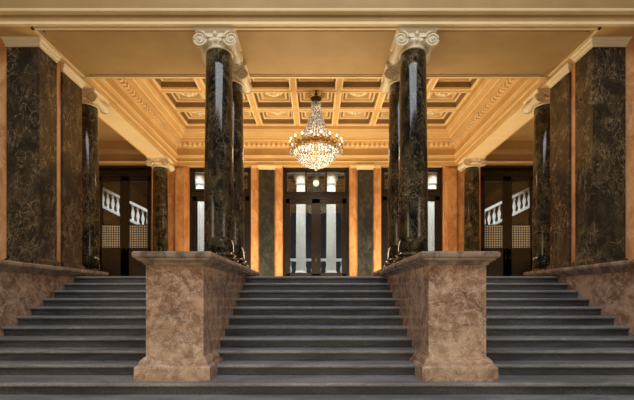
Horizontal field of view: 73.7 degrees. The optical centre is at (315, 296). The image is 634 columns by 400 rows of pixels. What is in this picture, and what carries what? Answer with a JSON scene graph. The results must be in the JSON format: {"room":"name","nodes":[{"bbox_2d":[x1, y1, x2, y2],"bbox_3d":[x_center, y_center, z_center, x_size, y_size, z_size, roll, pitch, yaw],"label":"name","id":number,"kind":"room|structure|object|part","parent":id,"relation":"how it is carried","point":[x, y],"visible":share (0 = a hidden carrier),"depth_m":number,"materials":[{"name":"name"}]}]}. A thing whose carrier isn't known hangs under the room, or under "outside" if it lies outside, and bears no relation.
{"room":"grand entrance lobby","nodes":[
{"label":"grand entrance lobby","id":0,"kind":"room"},
{"bbox_2d":[0,41,60,261],"bbox_3d":[-7.272,-2.450,8.840,3.855,7.640,1.560,0,0,0],"label":"wall","id":1,"kind":"structure","parent":0,"point":[2,45],"depth_m":8.06,"materials":[{"name":"orange stone"}]},
{"bbox_2d":[98,117,141,153],"bbox_3d":[-7.450,-5.525,12.450,3.100,0.450,7.900,0,0,0],"label":"ceiling","id":2,"kind":"structure","parent":0,"point":[110,141],"depth_m":15.20,"materials":[{"name":"brown paint"}]},
{"bbox_2d":[151,79,480,125],"bbox_3d":[0.000,-6.280,12.500,9.300,0.400,5.200,0,0,0],"label":"ceiling","id":3,"kind":"structure","parent":0,"point":[271,102],"depth_m":13.57,"materials":[{"name":"paint"}]},
{"bbox_2d":[289,89,343,170],"bbox_3d":[0.000,-5.086,12.500,1.640,2.728,1.617,0,0,0],"label":"chandelier","id":4,"kind":"object","parent":3,"relation":"hanging from","point":[316,131],"visible":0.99,"depth_m":12.23,"materials":[{"name":"clear glass"}]},
{"bbox_2d":[99,154,532,275],"bbox_3d":[0.000,-3.525,16.000,18.000,6.190,0.800,0,0,0],"label":"wall","id":5,"kind":"structure","parent":0,"point":[178,179],"depth_m":15.70,"materials":[{"name":"dark marble"},{"name":"orange-brown marble"}]},
{"bbox_2d":[99,165,151,275],"bbox_3d":[-7.225,-2.690,15.970,2.250,4.520,0.220,0,0,0],"label":"door","id":6,"kind":"structure","parent":5,"relation":"in","point":[117,241],"depth_m":15.98,"materials":[{"name":"brown wood"}]},
{"bbox_2d":[190,167,250,267],"bbox_3d":[-3.585,-2.650,15.970,2.330,4.440,0.220,0,0,0],"label":"door","id":7,"kind":"structure","parent":5,"relation":"in","point":[196,195],"depth_m":15.98,"materials":[{"name":"brown wood"}]},
{"bbox_2d":[251,166,281,275],"bbox_3d":[-1.830,-2.650,15.665,1.140,4.440,0.070,0,0,0],"label":"pilaster strip","id":8,"kind":"object","parent":5,"relation":"attached to","point":[254,169],"depth_m":15.66,"materials":[{"name":"orange stone"}]},
{"bbox_2d":[81,77,550,165],"bbox_3d":[0.000,-5.489,12.500,10.400,1.262,6.300,0,0,0],"label":"trim","id":9,"kind":"structure","parent":5,"relation":"attached to","point":[512,98],"depth_m":14.72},
{"bbox_3d":[0.000,-5.489,12.500,10.400,1.262,6.300,0,0,0],"label":"hall cornice","id":10,"kind":"part","parent":9,"relation":"part of","materials":[{"name":"paint"}]},
{"bbox_2d":[283,167,348,275],"bbox_3d":[0.000,-2.650,15.970,2.480,4.440,0.220,0,0,0],"label":"door","id":11,"kind":"structure","parent":5,"relation":"in","point":[315,199],"depth_m":15.98,"materials":[{"name":"brown wood"}]},
{"bbox_2d":[118,79,513,145],"bbox_3d":[0.000,-5.590,12.500,10.160,0.120,6.060,0,0,0],"label":"trim dentils","id":12,"kind":"structure","parent":5,"relation":"attached to","point":[507,83],"depth_m":13.58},
{"bbox_2d":[350,166,380,275],"bbox_3d":[1.830,-2.650,15.665,1.140,4.440,0.070,0,0,0],"label":"pilaster strip","id":13,"kind":"object","parent":5,"relation":"attached to","point":[353,169],"depth_m":15.66,"materials":[{"name":"orange stone"}]},
{"bbox_2d":[381,167,442,267],"bbox_3d":[3.585,-2.650,15.970,2.330,4.440,0.220,0,0,0],"label":"door","id":14,"kind":"structure","parent":5,"relation":"in","point":[434,195],"depth_m":15.98,"materials":[{"name":"brown wood"}]},
{"bbox_2d":[480,165,532,275],"bbox_3d":[7.225,-2.690,15.970,2.250,4.520,0.220,0,0,0],"label":"door","id":15,"kind":"structure","parent":5,"relation":"in","point":[513,241],"depth_m":15.98,"materials":[{"name":"brown wood"}]},
{"bbox_2d":[103,179,529,272],"bbox_3d":[0.000,-4.030,19.200,26.000,7.200,6.000,0,0,0],"label":"glass pane","id":16,"kind":"structure","parent":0,"point":[138,190],"depth_m":22.00,"materials":[{"name":"glass"}]},
{"bbox_2d":[103,187,146,223],"bbox_3d":[-8.900,-4.125,19.500,3.000,2.450,0.280,0,0,0],"label":"balustrade","id":17,"kind":"object","parent":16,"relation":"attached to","point":[104,189],"visible":0.48,"depth_m":19.44,"materials":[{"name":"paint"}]},
{"bbox_2d":[485,187,529,223],"bbox_3d":[8.900,-4.125,19.500,3.000,2.450,0.280,0,0,0],"label":"balustrade","id":18,"kind":"object","parent":16,"relation":"attached to","point":[518,194],"visible":0.5,"depth_m":19.44,"materials":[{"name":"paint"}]},
{"bbox_2d":[0,0,633,26],"bbox_3d":[0.000,-6.000,7.515,18.400,2.260,0.210,0,0,0],"label":"entablature","id":19,"kind":"object","parent":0,"point":[13,13],"depth_m":7.55,"materials":[{"name":"beige paint"}]},
{"bbox_2d":[490,118,533,153],"bbox_3d":[7.450,-5.525,12.450,3.100,0.450,7.900,0,0,0],"label":"ceiling","id":20,"kind":"structure","parent":0,"point":[521,141],"depth_m":15.20,"materials":[{"name":"brown paint"}]},
{"bbox_2d":[571,41,633,261],"bbox_3d":[7.272,-2.450,8.840,3.855,7.640,1.560,0,0,0],"label":"wall pier","id":21,"kind":"object","parent":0,"point":[630,46],"visible":0.04,"depth_m":8.06,"materials":[{"name":"orange stone"}]},
{"bbox_3d":[0.000,-7.330,19.300,26.000,0.200,5.800,0,0,0],"label":"ceiling","id":22,"kind":"structure","parent":0,"visible":0},
{"bbox_2d":[312,178,319,186],"bbox_3d":[0.000,-6.019,18.400,0.340,2.423,0.340,0,0,0],"label":"pendant lantern","id":23,"kind":"object","parent":22,"relation":"hanging from","point":[316,180],"visible":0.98,"depth_m":18.31,"materials":[{"name":"white glass"}]},
{"bbox_3d":[0.000,1.420,-0.525,18.400,0.100,10.950,0,0,0],"label":"floor","id":24,"kind":"structure","parent":0,"visible":0},
{"bbox_2d":[0,375,633,399],"bbox_3d":[0.000,1.220,6.954,11.800,0.300,4.092,0,0,0],"label":"steps","id":25,"kind":"structure","parent":24,"relation":"on","point":[12,387],"depth_m":5.28,"materials":[{"name":"grey stone"}]},
{"bbox_2d":[0,260,108,335],"bbox_3d":[-5.475,0.245,7.635,1.210,1.650,4.590,0,0,0],"label":"parapet","id":26,"kind":"object","parent":25,"relation":"on","point":[23,286],"visible":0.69,"depth_m":7.28,"materials":[{"name":"stone"}]},
{"bbox_2d":[0,37,61,266],"bbox_3d":[-5.530,-2.725,8.250,0.760,4.290,0.680,0,0,0],"label":"marble pilaster","id":27,"kind":"object","parent":26,"relation":"on","point":[31,63],"visible":0.86,"depth_m":7.98,"materials":[{"name":"black stone"}]},
{"bbox_2d":[59,63,86,269],"bbox_3d":[-5.450,-2.725,9.220,0.440,4.290,0.860,0,0,0],"label":"marble pilaster","id":28,"kind":"object","parent":26,"relation":"on","point":[72,85],"visible":0.56,"depth_m":9.17,"materials":[{"name":"brown stone"}]},
{"bbox_2d":[0,276,145,374],"bbox_3d":[-3.600,0.320,7.369,2.800,1.500,3.262,0,0,0],"label":"flight","id":29,"kind":"object","parent":25,"relation":"on","point":[96,325],"visible":0.59,"depth_m":6.74,"materials":[{"name":"grey stone"}]},
{"bbox_2d":[131,251,260,380],"bbox_3d":[-1.828,0.245,7.735,1.004,1.650,4.790,0,0,0],"label":"pedestal","id":30,"kind":"object","parent":25,"relation":"on","point":[191,296],"visible":0.88,"depth_m":5.47,"materials":[{"name":"stone"}]},
{"bbox_2d":[193,27,242,263],"bbox_3d":[-1.830,-2.725,7.980,0.806,4.290,0.720,0,0,0],"label":"marble column","id":31,"kind":"structure","parent":30,"relation":"on","point":[220,48],"depth_m":7.75,"materials":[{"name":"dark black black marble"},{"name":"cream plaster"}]},
{"bbox_2d":[0,27,633,77],"bbox_3d":[0.000,-5.745,8.510,18.400,1.750,1.780,0,0,0],"label":"ceiling","id":32,"kind":"structure","parent":31,"relation":"on","point":[95,52],"depth_m":8.29,"materials":[{"name":"beige paint"}]},
{"bbox_2d":[31,27,600,77],"bbox_3d":[0.000,-4.860,8.510,10.300,0.020,1.740,0,0,0],"label":"soffit","id":33,"kind":"structure","parent":32,"relation":"attached to","point":[34,29],"depth_m":7.80,"materials":[{"name":"beige paint"}]},
{"bbox_2d":[232,63,251,268],"bbox_3d":[-1.830,-2.725,9.160,0.806,4.290,0.720,0,0,0],"label":"marble column","id":34,"kind":"structure","parent":30,"relation":"on","point":[241,79],"depth_m":8.97,"materials":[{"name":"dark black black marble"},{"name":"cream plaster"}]},
{"bbox_2d":[215,276,416,374],"bbox_3d":[0.000,0.320,7.369,2.912,1.500,3.262,0,0,0],"label":"flight","id":35,"kind":"object","parent":25,"relation":"on","point":[278,325],"visible":0.88,"depth_m":6.77,"materials":[{"name":"grey stone"}]},
{"bbox_2d":[371,251,500,380],"bbox_3d":[1.828,0.245,7.735,1.004,1.650,4.790,0,0,0],"label":"pedestal","id":36,"kind":"object","parent":25,"relation":"on","point":[440,296],"visible":0.91,"depth_m":5.47,"materials":[{"name":"stone"}]},
{"bbox_2d":[380,63,399,268],"bbox_3d":[1.830,-2.725,9.160,0.806,4.290,0.720,0,0,0],"label":"marble column","id":37,"kind":"structure","parent":36,"relation":"on","point":[390,79],"depth_m":8.97,"materials":[{"name":"black stone"}]},
{"bbox_2d":[389,27,438,263],"bbox_3d":[1.830,-2.725,7.980,0.806,4.290,0.720,0,0,0],"label":"marble column","id":38,"kind":"structure","parent":36,"relation":"on","point":[411,47],"depth_m":7.75,"materials":[{"name":"dark marble"},{"name":"white plaster"}]},
{"bbox_2d":[486,276,633,374],"bbox_3d":[3.600,0.320,7.369,2.800,1.500,3.262,0,0,0],"label":"flight","id":39,"kind":"object","parent":25,"relation":"on","point":[535,325],"visible":0.64,"depth_m":6.74,"materials":[{"name":"grey stone"}]},
{"bbox_2d":[524,259,633,335],"bbox_3d":[5.475,0.245,7.635,1.210,1.650,4.590,0,0,0],"label":"parapet","id":40,"kind":"object","parent":25,"relation":"on","point":[609,286],"visible":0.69,"depth_m":7.26,"materials":[{"name":"stone"}]},
{"bbox_2d":[545,63,572,269],"bbox_3d":[5.450,-2.725,9.220,0.440,4.290,0.860,0,0,0],"label":"marble pilaster","id":41,"kind":"object","parent":40,"relation":"on","point":[559,85],"visible":0.57,"depth_m":9.13,"materials":[{"name":"brown stone"}]},
{"bbox_2d":[570,37,631,266],"bbox_3d":[5.530,-2.725,8.250,0.760,4.290,0.680,0,0,0],"label":"marble pilaster","id":42,"kind":"object","parent":40,"relation":"on","point":[600,63],"visible":0.86,"depth_m":7.98,"materials":[{"name":"black stone"}]},
{"bbox_3d":[0.000,-0.280,15.500,18.400,0.300,13.000,0,0,0],"label":"floor","id":43,"kind":"structure","parent":0,"visible":0},
{"bbox_2d":[82,88,109,271],"bbox_3d":[-5.520,-2.650,10.200,0.806,4.440,0.720,0,0,0],"label":"marble column","id":44,"kind":"structure","parent":43,"relation":"on","point":[93,101],"depth_m":10.01,"materials":[{"name":"black marble"},{"name":"cream stone"}]},
{"bbox_2d":[81,78,173,164],"bbox_3d":[-5.585,-5.735,12.600,0.870,1.770,6.400,0,0,0],"label":"beam","id":45,"kind":"structure","parent":44,"relation":"on","point":[113,119],"depth_m":12.47,"materials":[{"name":"paint"}]},
{"bbox_2d":[145,156,174,250],"bbox_3d":[-5.520,-2.650,15.000,0.806,4.440,0.720,0,0,0],"label":"marble column","id":46,"kind":"structure","parent":43,"relation":"on","point":[160,166],"depth_m":14.77,"materials":[{"name":"black marble"},{"name":"cream stone"}]},
{"bbox_2d":[195,174,203,250],"bbox_3d":[-5.200,-2.930,19.000,0.600,5.000,0.600,0,0,0],"label":"column","id":47,"kind":"structure","parent":43,"relation":"on","point":[199,178],"depth_m":18.81,"materials":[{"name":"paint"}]},
{"bbox_2d":[195,173,436,178],"bbox_3d":[0.000,-6.330,19.000,25.600,1.800,0.800,0,0,0],"label":"beam","id":48,"kind":"structure","parent":47,"relation":"on","point":[290,175],"depth_m":18.91,"materials":[{"name":"paint"}]},
{"bbox_2d":[257,164,275,275],"bbox_3d":[-1.820,-2.650,15.650,0.680,4.440,0.220,0,0,0],"label":"marble pilaster","id":49,"kind":"object","parent":43,"relation":"on","point":[266,171],"visible":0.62,"depth_m":15.60,"materials":[{"name":"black stone"}]},
{"bbox_2d":[294,174,307,272],"bbox_3d":[-0.680,-2.930,19.000,0.600,5.000,0.600,0,0,0],"label":"column","id":50,"kind":"structure","parent":43,"relation":"on","point":[299,178],"depth_m":18.84,"materials":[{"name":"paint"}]},
{"bbox_2d":[290,259,341,272],"bbox_3d":[0.000,-1.405,20.800,14.400,0.950,0.280,0,0,0],"label":"balustrade","id":51,"kind":"object","parent":43,"relation":"on","point":[291,260],"visible":0.02,"depth_m":20.74,"materials":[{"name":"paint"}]},
{"bbox_2d":[325,174,337,272],"bbox_3d":[0.680,-2.930,19.000,0.600,5.000,0.600,0,0,0],"label":"column","id":52,"kind":"structure","parent":43,"relation":"on","point":[331,178],"depth_m":18.84,"materials":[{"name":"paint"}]},
{"bbox_2d":[356,164,374,275],"bbox_3d":[1.820,-2.650,15.650,0.680,4.440,0.220,0,0,0],"label":"marble pilaster","id":53,"kind":"object","parent":43,"relation":"on","point":[365,171],"visible":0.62,"depth_m":15.60,"materials":[{"name":"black stone"}]},
{"bbox_2d":[428,174,436,250],"bbox_3d":[5.200,-2.930,19.000,0.600,5.000,0.600,0,0,0],"label":"column","id":54,"kind":"structure","parent":43,"relation":"on","point":[432,178],"depth_m":18.81,"materials":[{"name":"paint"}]},
{"bbox_2d":[457,156,486,250],"bbox_3d":[5.520,-2.650,15.000,0.806,4.440,0.720,0,0,0],"label":"marble column","id":55,"kind":"structure","parent":43,"relation":"on","point":[471,165],"depth_m":14.77,"materials":[{"name":"dark marble"},{"name":"white plaster"}]},
{"bbox_2d":[522,88,549,271],"bbox_3d":[5.520,-2.650,10.200,0.806,4.440,0.720,0,0,0],"label":"marble column","id":56,"kind":"structure","parent":43,"relation":"on","point":[538,101],"depth_m":10.01,"materials":[{"name":"dark marble"},{"name":"white plaster"}]},
{"bbox_2d":[458,78,550,164],"bbox_3d":[5.585,-5.735,12.600,0.870,1.770,6.400,0,0,0],"label":"beam","id":57,"kind":"structure","parent":56,"relation":"on","point":[518,119],"depth_m":12.45,"materials":[{"name":"paint"}]}
]}

